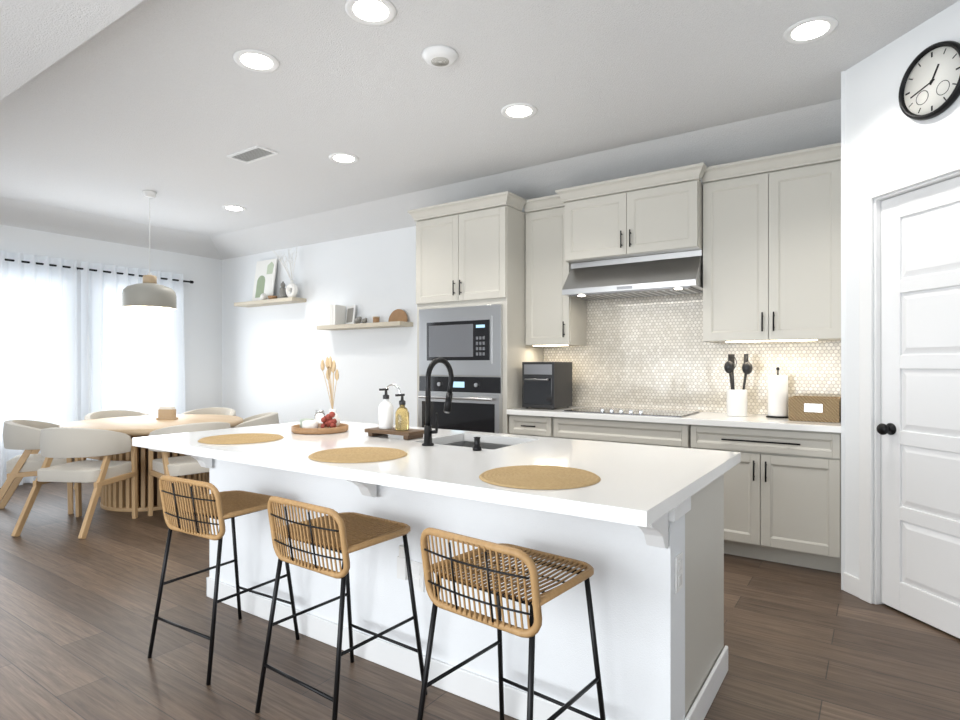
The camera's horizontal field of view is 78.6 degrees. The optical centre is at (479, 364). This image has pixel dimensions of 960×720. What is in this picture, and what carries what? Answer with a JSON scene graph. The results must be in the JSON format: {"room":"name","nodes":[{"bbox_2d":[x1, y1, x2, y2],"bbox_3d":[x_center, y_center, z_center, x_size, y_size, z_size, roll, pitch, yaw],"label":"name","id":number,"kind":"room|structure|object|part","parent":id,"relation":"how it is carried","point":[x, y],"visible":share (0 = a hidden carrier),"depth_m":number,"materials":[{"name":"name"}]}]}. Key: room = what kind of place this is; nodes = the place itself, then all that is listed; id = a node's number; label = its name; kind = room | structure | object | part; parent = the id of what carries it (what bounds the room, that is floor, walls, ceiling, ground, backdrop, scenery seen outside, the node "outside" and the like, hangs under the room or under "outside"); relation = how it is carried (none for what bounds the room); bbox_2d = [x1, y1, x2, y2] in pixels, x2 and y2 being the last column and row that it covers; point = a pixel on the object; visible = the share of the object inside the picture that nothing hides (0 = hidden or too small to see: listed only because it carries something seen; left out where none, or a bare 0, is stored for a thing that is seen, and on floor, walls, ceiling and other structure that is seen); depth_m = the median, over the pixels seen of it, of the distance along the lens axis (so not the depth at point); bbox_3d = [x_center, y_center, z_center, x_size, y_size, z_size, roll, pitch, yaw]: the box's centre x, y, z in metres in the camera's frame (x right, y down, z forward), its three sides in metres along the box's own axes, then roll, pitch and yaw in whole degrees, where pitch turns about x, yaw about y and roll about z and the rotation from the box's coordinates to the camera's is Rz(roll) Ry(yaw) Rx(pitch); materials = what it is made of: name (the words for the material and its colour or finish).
{"room":"dining room and kitchen","nodes":[
{"label":"dining room and kitchen","id":0,"kind":"room"},
{"bbox_2d":[0,225,221,420],"bbox_3d":[-6.187,-0.220,4.616,0.120,3.000,9.120,0,0,34],"label":"wall","id":1,"kind":"structure","parent":0,"point":[202,295],"depth_m":7.83,"materials":[{"name":"white paint"}]},
{"bbox_2d":[0,250,193,487],"bbox_3d":[-5.143,0.040,5.838,0.226,2.450,4.715,0,0,34],"label":"curtains","id":2,"kind":"object","parent":1,"relation":"attached to","point":[132,359],"visible":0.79,"depth_m":6.70,"materials":[{"name":"white fabric"}]},
{"bbox_2d":[0,0,958,259],"bbox_3d":[-2.498,-1.650,2.100,9.050,0.340,9.120,0,0,34],"label":"ceiling","id":3,"kind":"structure","parent":0,"point":[111,111],"depth_m":3.74,"materials":[{"name":"white paint"}]},
{"bbox_2d":[122,190,176,309],"bbox_3d":[-3.188,-1.109,5.657,0.460,1.119,0.460,0,0,34],"label":"pendant lamp","id":4,"kind":"object","parent":3,"relation":"hanging from","point":[149,293],"visible":1,"depth_m":5.52,"materials":[{"name":"grey metal"}]},
{"bbox_2d":[222,205,245,211],"bbox_3d":[-2.614,-1.665,6.234,0.240,0.010,0.240,0,0,34],"label":"recessed light","id":5,"kind":"object","parent":3,"relation":"in","point":[233,208],"visible":1,"depth_m":6.23,"materials":[{"name":"white plastic"}]},
{"bbox_2d":[227,145,278,163],"bbox_3d":[-1.801,-1.663,4.639,0.400,0.012,0.190,0,0,34],"label":"ceiling vent","id":6,"kind":"object","parent":3,"relation":"in","point":[252,154],"visible":0.98,"depth_m":4.64,"materials":[{"name":"white metal"}]},
{"bbox_2d":[233,49,279,72],"bbox_3d":[-1.226,-1.665,3.217,0.240,0.010,0.240,0,0,34],"label":"recessed light","id":7,"kind":"object","parent":3,"relation":"in","point":[256,60],"visible":1,"depth_m":3.20,"materials":[{"name":"white plastic"}]},
{"bbox_2d":[329,153,358,163],"bbox_3d":[-1.099,-1.665,4.728,0.240,0.010,0.240,0,0,34],"label":"recessed light","id":8,"kind":"object","parent":3,"relation":"in","point":[345,158],"visible":1,"depth_m":4.72,"materials":[{"name":"white plastic"}]},
{"bbox_2d":[345,0,396,25],"bbox_3d":[-0.513,-1.665,2.756,0.240,0.010,0.240,0,0,34],"label":"recessed light","id":9,"kind":"object","parent":3,"relation":"in","point":[374,12],"visible":1,"depth_m":2.76,"materials":[{"name":"white plastic"}]},
{"bbox_2d":[421,45,458,67],"bbox_3d":[-0.215,-1.651,3.157,0.200,0.037,0.200,0,0,34],"label":"smoke detector","id":10,"kind":"object","parent":3,"relation":"attached to","point":[440,56],"visible":1,"depth_m":3.11,"materials":[{"name":"white plastic"}]},
{"bbox_2d":[501,103,536,118],"bbox_3d":[0.257,-1.665,3.852,0.240,0.010,0.240,0,0,34],"label":"recessed light","id":11,"kind":"object","parent":3,"relation":"in","point":[518,111],"visible":1,"depth_m":3.84,"materials":[{"name":"white plastic"}]},
{"bbox_2d":[783,16,837,43],"bbox_3d":[1.645,-1.665,2.921,0.240,0.010,0.240,0,0,34],"label":"recessed light","id":12,"kind":"object","parent":3,"relation":"in","point":[811,29],"visible":1,"depth_m":2.91,"materials":[{"name":"white plastic"}]},
{"bbox_2d":[0,482,959,719],"bbox_3d":[-2.532,1.310,2.050,9.210,0.060,9.400,0,0,34],"label":"floor","id":13,"kind":"structure","parent":0,"point":[77,619],"depth_m":2.64,"materials":[{"name":"wood"}]},
{"bbox_2d":[0,420,74,514],"bbox_3d":[-3.890,0.883,5.125,0.630,0.814,0.648,0,0,-28],"label":"dining chair","id":14,"kind":"object","parent":13,"relation":"on","point":[22,435],"visible":0.5,"depth_m":4.89,"materials":[{"name":"beige fabric"}]},
{"bbox_2d":[11,427,137,538],"bbox_3d":[-3.164,0.883,4.630,0.648,0.814,0.630,0,0,6],"label":"dining chair","id":15,"kind":"object","parent":13,"relation":"on","point":[77,444],"visible":1,"depth_m":4.49,"materials":[{"name":"beige fabric"}]},
{"bbox_2d":[73,410,148,496],"bbox_3d":[-3.767,0.883,6.077,0.630,0.814,0.648,0,0,36],"label":"dining chair","id":16,"kind":"object","parent":13,"relation":"on","point":[108,414],"visible":0.25,"depth_m":6.15,"materials":[{"name":"beige fabric"}]},
{"bbox_2d":[59,414,242,511],"bbox_3d":[-3.062,0.905,5.559,1.520,0.750,1.520,0,0,34],"label":"dining table","id":17,"kind":"object","parent":13,"relation":"on","point":[116,496],"visible":0.52,"depth_m":5.18,"materials":[{"name":"brown wood"}]},
{"bbox_2d":[156,406,177,419],"bbox_3d":[-3.035,0.467,5.686,0.170,0.125,0.090,0,0,9],"label":"napkin holder","id":18,"kind":"object","parent":17,"relation":"on","point":[166,412],"visible":1,"depth_m":5.66,"materials":[{"name":"brown wood"}]},
{"bbox_2d":[148,422,230,518],"bbox_3d":[-2.415,0.883,4.970,0.630,0.814,0.648,0,0,42],"label":"dining chair","id":19,"kind":"object","parent":13,"relation":"on","point":[165,464],"visible":0.42,"depth_m":4.82,"materials":[{"name":"beige fabric"}]},
{"bbox_2d":[182,407,235,427],"bbox_3d":[-2.966,0.883,6.429,0.648,0.814,0.630,0,0,6],"label":"dining chair","id":20,"kind":"object","parent":13,"relation":"on","point":[220,411],"visible":0.12,"depth_m":6.56,"materials":[{"name":"beige fabric"}]},
{"bbox_2d":[147,475,299,684],"bbox_3d":[-1.148,0.881,2.650,0.437,0.800,0.473,0,0,31],"label":"bar stool","id":21,"kind":"object","parent":13,"relation":"on","point":[220,507],"visible":0.94,"depth_m":2.53,"materials":[{"name":"beige wicker"}]},
{"bbox_3d":[-1.153,0.605,2.643,0.422,0.247,0.408,0,0,31],"label":"seat","id":22,"kind":"part","parent":21,"relation":"part of","materials":[{"name":"wicker"}]},
{"bbox_2d":[235,412,278,427],"bbox_3d":[-2.228,0.883,5.825,0.630,0.814,0.648,0,0,-18],"label":"dining chair","id":23,"kind":"object","parent":13,"relation":"on","point":[268,418],"visible":0.15,"depth_m":5.65,"materials":[{"name":"beige fabric"}]},
{"bbox_2d":[255,496,427,719],"bbox_3d":[-0.516,0.881,2.219,0.437,0.800,0.473,0,0,36],"label":"bar stool","id":24,"kind":"object","parent":13,"relation":"on","point":[345,534],"visible":1,"depth_m":2.13,"materials":[{"name":"brown wicker"}]},
{"bbox_3d":[-0.521,0.605,2.212,0.422,0.247,0.408,0,0,36],"label":"seat","id":25,"kind":"part","parent":24,"relation":"part of","materials":[{"name":"wicker"}]},
{"bbox_2d":[181,437,729,719],"bbox_3d":[-0.289,0.843,2.769,2.564,0.874,0.975,0,0,34],"label":"kitchen island","id":26,"kind":"object","parent":13,"relation":"on","point":[657,593],"depth_m":2.19,"materials":[{"name":"white"}]},
{"bbox_2d":[132,421,739,528],"bbox_3d":[-0.327,0.356,2.701,2.620,0.099,1.200,0,0,34],"label":"island countertop","id":27,"kind":"structure","parent":26,"relation":"on","point":[639,485],"depth_m":2.19,"materials":[{"name":"white stone"}]},
{"bbox_2d":[198,433,283,443],"bbox_3d":[-1.176,0.362,2.893,0.394,0.006,0.394,0,0,34],"label":"placemat","id":28,"kind":"object","parent":27,"relation":"on","point":[244,438],"visible":1,"depth_m":2.87,"materials":[{"name":"wicker"}]},
{"bbox_2d":[291,423,348,433],"bbox_3d":[-0.879,0.349,3.223,0.304,0.032,0.304,0,0,34],"label":"round tray","id":29,"kind":"object","parent":27,"relation":"on","point":[340,428],"visible":0.79,"depth_m":3.10,"materials":[{"name":"brown wood"}]},
{"bbox_2d":[300,418,317,427],"bbox_3d":[-0.939,0.325,3.207,0.145,0.054,0.109,0,0,34],"label":"jars","id":30,"kind":"object","parent":29,"relation":"on","point":[308,423],"visible":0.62,"depth_m":3.15,"materials":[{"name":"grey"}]},
{"bbox_2d":[315,410,324,427],"bbox_3d":[-0.907,0.304,3.314,0.056,0.095,0.056,0,0,34],"label":"glass jar","id":31,"kind":"object","parent":29,"relation":"on","point":[319,414],"visible":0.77,"depth_m":3.29,"materials":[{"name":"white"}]},
{"bbox_2d":[321,411,336,427],"bbox_3d":[-0.826,0.301,3.171,0.107,0.102,0.089,0,0,34],"label":"berries","id":32,"kind":"object","parent":29,"relation":"on","point":[327,421],"visible":0.9,"depth_m":3.15,"materials":[{"name":"red plant"}]},
{"bbox_2d":[320,356,339,427],"bbox_3d":[-0.844,0.151,3.283,0.134,0.402,0.083,0,0,34],"label":"bud vase","id":33,"kind":"object","parent":29,"relation":"on","point":[330,365],"visible":0.83,"depth_m":3.26,"materials":[{"name":"white ceramic"}]},
{"bbox_2d":[308,447,406,462],"bbox_3d":[-0.492,0.362,2.378,0.394,0.006,0.394,0,0,34],"label":"placemat","id":34,"kind":"object","parent":27,"relation":"on","point":[357,454],"visible":1,"depth_m":2.35,"materials":[{"name":"wicker"}]},
{"bbox_2d":[384,384,400,396],"bbox_3d":[-0.497,0.235,3.236,0.133,0.260,0.064,0,0,34],"label":"tap","id":35,"kind":"object","parent":27,"relation":"on","point":[396,386],"visible":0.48,"depth_m":3.23,"materials":[{"name":"white metal"}]},
{"bbox_2d":[365,427,423,439],"bbox_3d":[-0.429,0.346,2.977,0.300,0.038,0.140,0,0,34],"label":"tray","id":36,"kind":"object","parent":27,"relation":"on","point":[409,434],"visible":0.81,"depth_m":2.92,"materials":[{"name":"brown wood"}]},
{"bbox_2d":[379,388,392,428],"bbox_3d":[-0.485,0.223,3.010,0.076,0.206,0.083,0,0,34],"label":"soap bottle","id":37,"kind":"object","parent":36,"relation":"on","point":[385,413],"visible":1,"depth_m":2.98,"materials":[{"name":"white ceramic"}]},
{"bbox_2d":[395,394,408,430],"bbox_3d":[-0.394,0.235,2.940,0.070,0.181,0.080,0,0,34],"label":"soap bottle","id":38,"kind":"object","parent":36,"relation":"on","point":[402,418],"visible":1,"depth_m":2.92,"materials":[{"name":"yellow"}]},
{"bbox_2d":[422,357,453,445],"bbox_3d":[-0.176,0.165,2.719,0.093,0.400,0.216,0,0,34],"label":"kitchen faucet","id":39,"kind":"object","parent":27,"relation":"on","point":[428,431],"visible":1,"depth_m":2.66,"materials":[{"name":"black metal"}]},
{"bbox_3d":[-0.012,0.336,2.511,0.040,0.058,0.040,0,0,34],"label":"air switch button","id":40,"kind":"part","parent":27,"relation":"part of","materials":[{"name":"black metal"}]},
{"bbox_2d":[479,465,600,489],"bbox_3d":[0.193,0.362,1.910,0.394,0.006,0.394,0,0,34],"label":"placemat","id":41,"kind":"object","parent":27,"relation":"on","point":[541,477],"visible":1,"depth_m":1.88,"materials":[{"name":"wicker"}]},
{"bbox_2d":[408,191,542,433],"bbox_3d":[-0.026,-0.066,5.340,1.077,2.692,0.736,0,0,34],"label":"tall cabinet","id":42,"kind":"object","parent":13,"relation":"on","point":[471,286],"visible":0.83,"depth_m":5.03,"materials":[{"name":"painted wood"},{"name":"black metal"}]},
{"bbox_2d":[418,375,502,433],"bbox_3d":[-0.206,0.458,5.076,0.883,0.720,0.096,0,0,34],"label":"wall oven","id":43,"kind":"object","parent":42,"relation":"in","point":[477,400],"depth_m":5.02,"materials":[{"name":"silver metal"}]},
{"bbox_2d":[419,304,502,375],"bbox_3d":[-0.190,-0.207,5.099,0.883,0.595,0.039,0,0,34],"label":"microwave","id":44,"kind":"object","parent":42,"relation":"in","point":[469,336],"depth_m":5.06,"materials":[{"name":"silver metal"}]},
{"bbox_2d":[417,527,605,719],"bbox_3d":[0.098,0.881,1.788,0.437,0.800,0.473,0,0,39],"label":"bar stool","id":45,"kind":"object","parent":13,"relation":"on","point":[462,565],"visible":1,"depth_m":1.70,"materials":[{"name":"brown wicker"}]},
{"bbox_3d":[0.092,0.605,1.782,0.422,0.247,0.408,0,0,39],"label":"seat","id":46,"kind":"part","parent":45,"relation":"part of","materials":[{"name":"wicker"}]},
{"bbox_2d":[509,414,561,437],"bbox_3d":[0.608,0.843,4.972,0.468,0.874,0.629,0,0,34],"label":"base cabinet","id":47,"kind":"object","parent":13,"relation":"on","point":[519,424],"depth_m":4.71,"materials":[{"name":"grey wood"}]},
{"bbox_2d":[562,418,701,448],"bbox_3d":[1.208,0.843,4.563,1.118,0.874,0.629,0,0,34],"label":"base cabinet","id":48,"kind":"object","parent":13,"relation":"on","point":[643,433],"depth_m":4.25,"materials":[{"name":"grey wood"}]},
{"bbox_2d":[702,426,840,572],"bbox_3d":[1.954,0.843,4.055,0.955,0.874,0.629,0,0,34],"label":"base cabinet","id":49,"kind":"object","parent":13,"relation":"on","point":[782,491],"depth_m":3.71,"materials":[{"name":"grey wood"}]},
{"bbox_2d":[506,406,840,433],"bbox_3d":[1.374,0.386,4.430,2.352,0.040,0.659,0,0,34],"label":"countertop","id":50,"kind":"structure","parent":49,"relation":"on","point":[752,421],"depth_m":4.04,"materials":[{"name":"white stone"}]},
{"bbox_2d":[522,362,571,409],"bbox_3d":[0.564,0.170,4.965,0.300,0.390,0.376,0,0,34],"label":"air fryer oven","id":51,"kind":"object","parent":50,"relation":"on","point":[546,384],"visible":1,"depth_m":4.85,"materials":[{"name":"grey plastic"}]},
{"bbox_2d":[563,407,699,416],"bbox_3d":[1.173,0.348,4.553,0.908,0.033,0.518,0,0,34],"label":"cooktop","id":52,"kind":"object","parent":50,"relation":"in","point":[646,412],"visible":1,"depth_m":4.46,"materials":[{"name":"black glass"}]},
{"bbox_2d":[724,354,752,416],"bbox_3d":[1.856,0.143,4.201,0.189,0.444,0.139,0,0,34],"label":"utensil crock","id":53,"kind":"object","parent":50,"relation":"on","point":[737,402],"visible":1,"depth_m":4.16,"materials":[{"name":"white ceramic"}]},
{"bbox_2d":[766,367,787,417],"bbox_3d":[2.077,0.190,4.087,0.150,0.350,0.150,0,0,34],"label":"paper towel holder","id":54,"kind":"object","parent":50,"relation":"on","point":[777,395],"visible":0.98,"depth_m":4.03,"materials":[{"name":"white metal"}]},
{"bbox_2d":[788,396,840,422],"bbox_3d":[2.235,0.290,3.906,0.285,0.150,0.302,0,0,34],"label":"wicker basket","id":55,"kind":"object","parent":50,"relation":"on","point":[816,408],"visible":0.96,"depth_m":3.79,"materials":[{"name":"brown wicker"}]},
{"bbox_2d":[222,178,765,426],"bbox_3d":[0.038,-0.220,5.817,9.050,3.000,0.120,0,0,34],"label":"wall","id":56,"kind":"structure","parent":0,"point":[273,356],"depth_m":7.06,"materials":[{"name":"white paint"}]},
{"bbox_2d":[234,297,305,306],"bbox_3d":[-2.692,-0.797,7.476,1.190,0.045,0.213,0,0,34],"label":"shelf","id":57,"kind":"object","parent":56,"relation":"attached to","point":[277,301],"visible":1,"depth_m":7.38,"materials":[{"name":"brown wood"}]},
{"bbox_2d":[252,258,277,300],"bbox_3d":[-2.790,-1.092,7.590,0.416,0.543,0.091,0,0,34],"label":"art print","id":58,"kind":"object","parent":57,"relation":"on","point":[265,276],"visible":0.85,"depth_m":7.58,"materials":[{"name":"white paper"}]},
{"bbox_2d":[260,293,276,299],"bbox_3d":[-2.661,-0.866,7.401,0.257,0.090,0.129,0,0,34],"label":"ball","id":59,"kind":"object","parent":57,"relation":"on","point":[263,296],"visible":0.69,"depth_m":7.39,"materials":[{"name":"white ceramic"}]},
{"bbox_2d":[277,281,287,297],"bbox_3d":[-2.465,-0.934,7.331,0.146,0.226,0.129,0,0,34],"label":"figurine","id":60,"kind":"object","parent":57,"relation":"on","point":[282,291],"visible":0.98,"depth_m":7.29,"materials":[{"name":"white ceramic"}]},
{"bbox_2d":[270,247,297,296],"bbox_3d":[-2.371,-1.126,7.179,0.400,0.611,0.193,0,0,34],"label":"vase","id":61,"kind":"object","parent":57,"relation":"on","point":[291,289],"visible":1,"depth_m":7.19,"materials":[{"name":"white ceramic"}]},
{"bbox_2d":[317,321,412,330],"bbox_3d":[-1.305,-0.432,6.529,1.290,0.045,0.213,0,0,34],"label":"shelf","id":62,"kind":"object","parent":56,"relation":"attached to","point":[393,324],"visible":1,"depth_m":6.41,"materials":[{"name":"brown wood"}]},
{"bbox_2d":[329,305,345,324],"bbox_3d":[-1.646,-0.574,6.760,0.106,0.235,0.160,0,0,34],"label":"books","id":63,"kind":"object","parent":62,"relation":"on","point":[337,314],"visible":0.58,"depth_m":6.71,"materials":[{"name":"white paper"}]},
{"bbox_2d":[345,305,355,323],"bbox_3d":[-1.484,-0.568,6.721,0.044,0.230,0.176,0,0,-44],"label":"photo frame","id":64,"kind":"object","parent":62,"relation":"on","point":[350,315],"visible":0.82,"depth_m":6.70,"materials":[{"name":"white wood"}]},
{"bbox_2d":[355,317,366,323],"bbox_3d":[-1.325,-0.499,6.553,0.190,0.087,0.080,0,0,34],"label":"figurines","id":65,"kind":"object","parent":62,"relation":"on","point":[359,320],"visible":0.9,"depth_m":6.54,"materials":[{"name":"grey stone"}]},
{"bbox_2d":[373,316,379,322],"bbox_3d":[-1.136,-0.493,6.412,0.076,0.075,0.076,0,0,34],"label":"jar","id":66,"kind":"object","parent":62,"relation":"on","point":[376,319],"visible":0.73,"depth_m":6.38,"materials":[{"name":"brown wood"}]},
{"bbox_2d":[388,309,407,321],"bbox_3d":[-0.880,-0.529,6.309,0.260,0.146,0.037,0,0,34],"label":"wood board","id":67,"kind":"object","parent":62,"relation":"on","point":[398,315],"visible":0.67,"depth_m":6.29,"materials":[{"name":"brown wood"}]},
{"bbox_2d":[524,195,586,345],"bbox_3d":[0.664,-0.791,5.104,0.422,1.242,0.349,0,0,34],"label":"upper cabinet","id":68,"kind":"object","parent":56,"relation":"attached to","point":[553,318],"depth_m":4.97,"materials":[{"name":"grey wood"}]},
{"bbox_2d":[560,163,703,263],"bbox_3d":[1.243,-1.126,4.642,1.045,0.572,0.460,0,0,34],"label":"upper cabinet","id":69,"kind":"object","parent":56,"relation":"attached to","point":[657,212],"depth_m":4.42,"materials":[{"name":"grey wood"}]},
{"bbox_2d":[562,250,702,300],"bbox_3d":[1.230,-0.694,4.624,1.041,0.288,0.504,0,0,34],"label":"range hood","id":70,"kind":"object","parent":56,"relation":"attached to","point":[677,273],"visible":1,"depth_m":4.46,"materials":[{"name":"silver metal"}]},
{"bbox_2d":[543,293,840,414],"bbox_3d":[1.557,-0.107,4.702,2.357,0.945,0.009,0,0,34],"label":"tile backsplash","id":71,"kind":"structure","parent":56,"relation":"attached to","point":[654,352],"depth_m":4.70,"materials":[{"name":"beige tile"}]},
{"bbox_2d":[703,143,840,342],"bbox_3d":[2.068,-0.791,4.146,0.867,1.242,0.349,0,0,34],"label":"upper cabinet","id":72,"kind":"object","parent":56,"relation":"attached to","point":[763,233],"depth_m":3.98,"materials":[{"name":"grey wood"}]},
{"bbox_2d":[841,71,844,589],"bbox_3d":[2.354,-0.220,3.650,0.140,3.000,0.850,0,0,34],"label":"wall","id":73,"kind":"structure","parent":0,"point":[842,322],"depth_m":3.33,"materials":[{"name":"white paint"}]},
{"bbox_2d":[843,0,959,638],"bbox_3d":[2.299,-0.220,2.377,0.170,3.000,1.950,0,0,-11],"label":"wall","id":74,"kind":"structure","parent":0,"point":[902,323],"depth_m":2.98,"materials":[{"name":"white paint"}]},
{"bbox_3d":[2.119,0.335,3.062,0.070,0.062,0.062,0,0,-11],"label":"pantry door knob","id":75,"kind":"part","parent":74,"relation":"part of","materials":[{"name":"black metal"}]},
{"bbox_3d":[2.247,1.228,2.368,0.014,0.105,1.950,0,0,-11],"label":"baseboard pantry","id":76,"kind":"part","parent":74,"relation":"part of","materials":[{"name":"white"}]},
{"bbox_3d":[2.229,0.197,2.764,0.036,2.143,0.750,0,0,-11],"label":"pantry door","id":77,"kind":"part","parent":74,"relation":"part of","materials":[{"name":"white wood"}]},
{"bbox_2d":[898,40,959,120],"bbox_3d":[2.155,-1.352,2.795,0.036,0.344,0.344,0,0,-11],"label":"wall clock","id":78,"kind":"object","parent":74,"relation":"on","point":[929,78],"depth_m":2.80,"materials":[{"name":"black metal"}]}
]}

